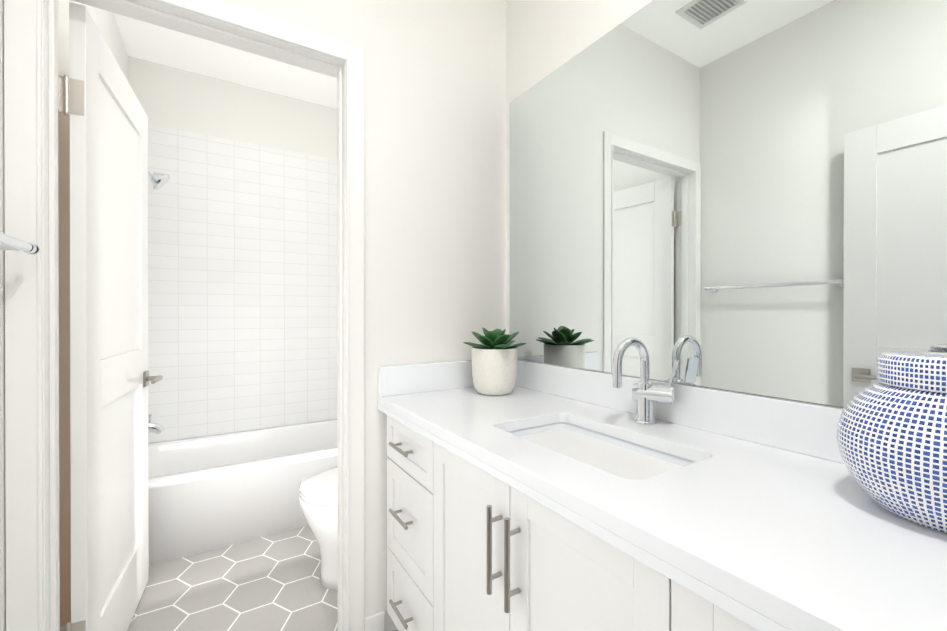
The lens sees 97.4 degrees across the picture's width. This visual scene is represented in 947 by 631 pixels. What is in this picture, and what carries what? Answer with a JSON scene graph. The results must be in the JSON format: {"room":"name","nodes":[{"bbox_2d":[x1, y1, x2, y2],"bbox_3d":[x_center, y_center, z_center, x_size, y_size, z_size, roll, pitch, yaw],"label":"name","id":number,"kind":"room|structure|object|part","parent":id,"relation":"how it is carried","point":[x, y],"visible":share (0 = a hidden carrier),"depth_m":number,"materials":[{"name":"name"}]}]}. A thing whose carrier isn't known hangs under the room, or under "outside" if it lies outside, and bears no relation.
{"room":"bathroom","nodes":[
{"label":"bathroom","id":0,"kind":"room"},
{"bbox_2d":[0,0,127,630],"bbox_3d":[-1.248,-0.189,1.071,0.100,2.780,3.400,0,0,-32],"label":"wall","id":1,"kind":"structure","parent":0,"point":[105,21],"depth_m":1.44,"materials":[{"name":"paint"}]},
{"bbox_2d":[0,232,39,254],"bbox_3d":[-0.919,-0.160,0.714,0.080,0.042,0.663,0,0,-32],"label":"towel rail","id":2,"kind":"object","parent":1,"relation":"attached to","point":[7,242],"visible":1,"depth_m":0.94,"materials":[{"name":"silver metal"}]},
{"bbox_2d":[64,2,162,630],"bbox_3d":[-1.306,0.149,1.526,0.167,2.085,0.765,0,0,-27],"label":"door leaf","id":3,"kind":"structure","parent":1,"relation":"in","point":[110,378],"depth_m":1.38,"materials":[{"name":"white paint"}]},
{"bbox_3d":[-1.431,0.277,1.770,0.167,0.064,0.151,0,0,-27],"label":"handle","id":4,"kind":"part","parent":3,"relation":"part of","materials":[{"name":"silver metal"}]},
{"bbox_2d":[148,169,170,433],"bbox_3d":[-1.804,-0.101,2.280,0.235,1.523,0.170,0,0,-32],"label":"shower","id":5,"kind":"object","parent":1,"relation":"attached to","point":[159,180],"visible":0.35,"depth_m":2.29,"materials":[{"name":"silver metal"}]},
{"bbox_2d":[114,13,336,108],"bbox_3d":[-0.575,-1.606,1.545,1.749,0.050,3.500,0,0,-32],"label":"ceiling","id":6,"kind":"structure","parent":0,"point":[158,44],"depth_m":2.60,"materials":[{"name":"white paint"}]},
{"bbox_2d":[128,56,336,442],"bbox_3d":[-1.474,-0.195,2.992,1.749,2.780,0.100,0,0,-32],"label":"wall","id":7,"kind":"structure","parent":0,"point":[242,268],"depth_m":2.84,"materials":[{"name":"tile"}]},
{"bbox_2d":[127,525,397,630],"bbox_3d":[-0.575,1.224,1.554,1.749,0.050,3.500,0,0,-32],"label":"floor","id":8,"kind":"structure","parent":0,"point":[269,583],"depth_m":1.81,"materials":[{"name":"tile"}]},
{"bbox_2d":[148,419,336,565],"bbox_3d":[-1.243,0.996,2.624,1.543,0.400,0.769,0,0,-32],"label":"bathtub","id":9,"kind":"object","parent":8,"relation":"on","point":[208,493],"visible":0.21,"depth_m":2.25,"materials":[{"name":"white ceramic"}]},
{"bbox_2d":[299,466,337,589],"bbox_3d":[-0.432,0.806,2.024,0.772,0.784,0.480,0,0,-32],"label":"toilet","id":10,"kind":"object","parent":8,"relation":"on","point":[318,498],"visible":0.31,"depth_m":1.80,"materials":[{"name":"white ceramic"}]},
{"bbox_3d":[-0.528,0.772,1.964,0.547,0.052,0.380,0,0,-32],"label":"seat","id":11,"kind":"part","parent":10,"relation":"part of","materials":[{"name":"white ceramic"}]},
{"bbox_2d":[378,401,813,630],"bbox_3d":[0.288,0.766,1.060,0.600,0.870,1.504,0,0,-32],"label":"bathroom vanity","id":12,"kind":"object","parent":8,"relation":"on","point":[544,497],"depth_m":0.88,"materials":[{"name":"white paint"}]},
{"bbox_2d":[378,385,946,630],"bbox_3d":[0.293,0.316,1.062,0.588,0.030,1.504,0,0,-32],"label":"countertop","id":13,"kind":"structure","parent":12,"relation":"on","point":[796,534],"depth_m":0.64,"materials":[{"name":"white stone"}]},
{"bbox_2d":[463,327,525,395],"bbox_3d":[0.081,0.172,1.603,0.253,0.252,0.274,0,0,-32],"label":"potted succulent","id":14,"kind":"object","parent":13,"relation":"on","point":[494,363],"visible":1,"depth_m":1.53,"materials":[{"name":"white ceramic"}]},
{"bbox_2d":[498,417,701,480],"bbox_3d":[0.285,0.393,1.024,0.339,0.148,0.525,0,0,-32],"label":"sink","id":15,"kind":"object","parent":13,"relation":"in","point":[633,458],"depth_m":1.08,"materials":[{"name":"white ceramic"}]},
{"bbox_2d":[610,337,685,424],"bbox_3d":[0.462,0.179,1.129,0.180,0.241,0.120,0,0,-32],"label":"faucet","id":16,"kind":"object","parent":13,"relation":"on","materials":[{"name":"silver metal"}]},
{"bbox_2d":[836,351,946,533],"bbox_3d":[0.722,0.180,0.624,0.268,0.243,0.268,0,0,-32],"label":"ginger jar","id":17,"kind":"object","parent":13,"relation":"on","point":[891,436],"visible":1,"depth_m":0.60,"materials":[{"name":"ceramic"}]},
{"bbox_3d":[0.722,0.083,0.624,0.169,0.049,0.169,0,0,-32],"label":"lid","id":18,"kind":"part","parent":17,"relation":"part of","materials":[{"name":"ceramic"}]},
{"bbox_2d":[222,0,505,630],"bbox_3d":[-0.519,-0.191,1.508,1.498,2.780,0.110,0,0,-32],"label":"wall","id":19,"kind":"structure","parent":0,"point":[434,181],"depth_m":1.64,"materials":[{"name":"white paint"}]},
{"bbox_2d":[58,75,63,111],"bbox_3d":[-1.152,-0.624,1.161,0.021,0.100,0.033,0,0,-32],"label":"hinge plate","id":20,"kind":"object","parent":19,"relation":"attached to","point":[60,93],"depth_m":1.17,"materials":[{"name":"grey metal"}]},
{"bbox_2d":[4,0,363,630],"bbox_3d":[-0.813,0.117,1.325,0.903,2.165,0.138,0,0,-32],"label":"door frame","id":21,"kind":"structure","parent":19,"relation":"attached to","point":[23,221],"depth_m":1.11,"materials":[{"name":"white paint"}]},
{"bbox_2d":[364,611,384,624],"bbox_3d":[-0.198,1.151,1.785,0.624,0.095,0.015,0,0,-32],"label":"baseboard","id":22,"kind":"structure","parent":19,"relation":"attached to","point":[379,615],"depth_m":1.53,"materials":[{"name":"white paint"}]},
{"bbox_2d":[378,361,473,396],"bbox_3d":[-0.108,0.244,1.686,0.568,0.109,0.020,0,0,-32],"label":"backsplash","id":23,"kind":"structure","parent":19,"relation":"attached to","point":[420,378],"depth_m":1.62,"materials":[{"name":"white stone"}]},
{"bbox_2d":[471,347,517,395],"bbox_3d":[0.081,0.211,1.603,0.178,0.175,0.178,0,0,-32],"label":"pot","id":24,"kind":"object","parent":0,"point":[494,369],"depth_m":1.53,"materials":[{"name":"white ceramic"}]},
{"bbox_2d":[506,0,844,407],"bbox_3d":[0.590,-0.190,1.238,0.100,2.780,1.740,0,0,-32],"label":"wall","id":25,"kind":"structure","parent":0,"point":[544,38],"depth_m":1.64,"materials":[{"name":"white paint"}]},
{"bbox_2d":[510,0,946,406],"bbox_3d":[0.546,-0.371,1.207,0.005,1.118,1.456,0,0,-32],"label":"mirror","id":26,"kind":"object","parent":25,"relation":"attached to","point":[747,196],"visible":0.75,"depth_m":1.02,"materials":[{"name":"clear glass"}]},
{"bbox_2d":[515,360,844,464],"bbox_3d":[0.534,0.245,1.212,0.020,0.109,1.504,0,0,-32],"label":"backsplash","id":27,"kind":"structure","parent":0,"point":[802,427],"depth_m":1.03,"materials":[{"name":"white stone"}]}
]}

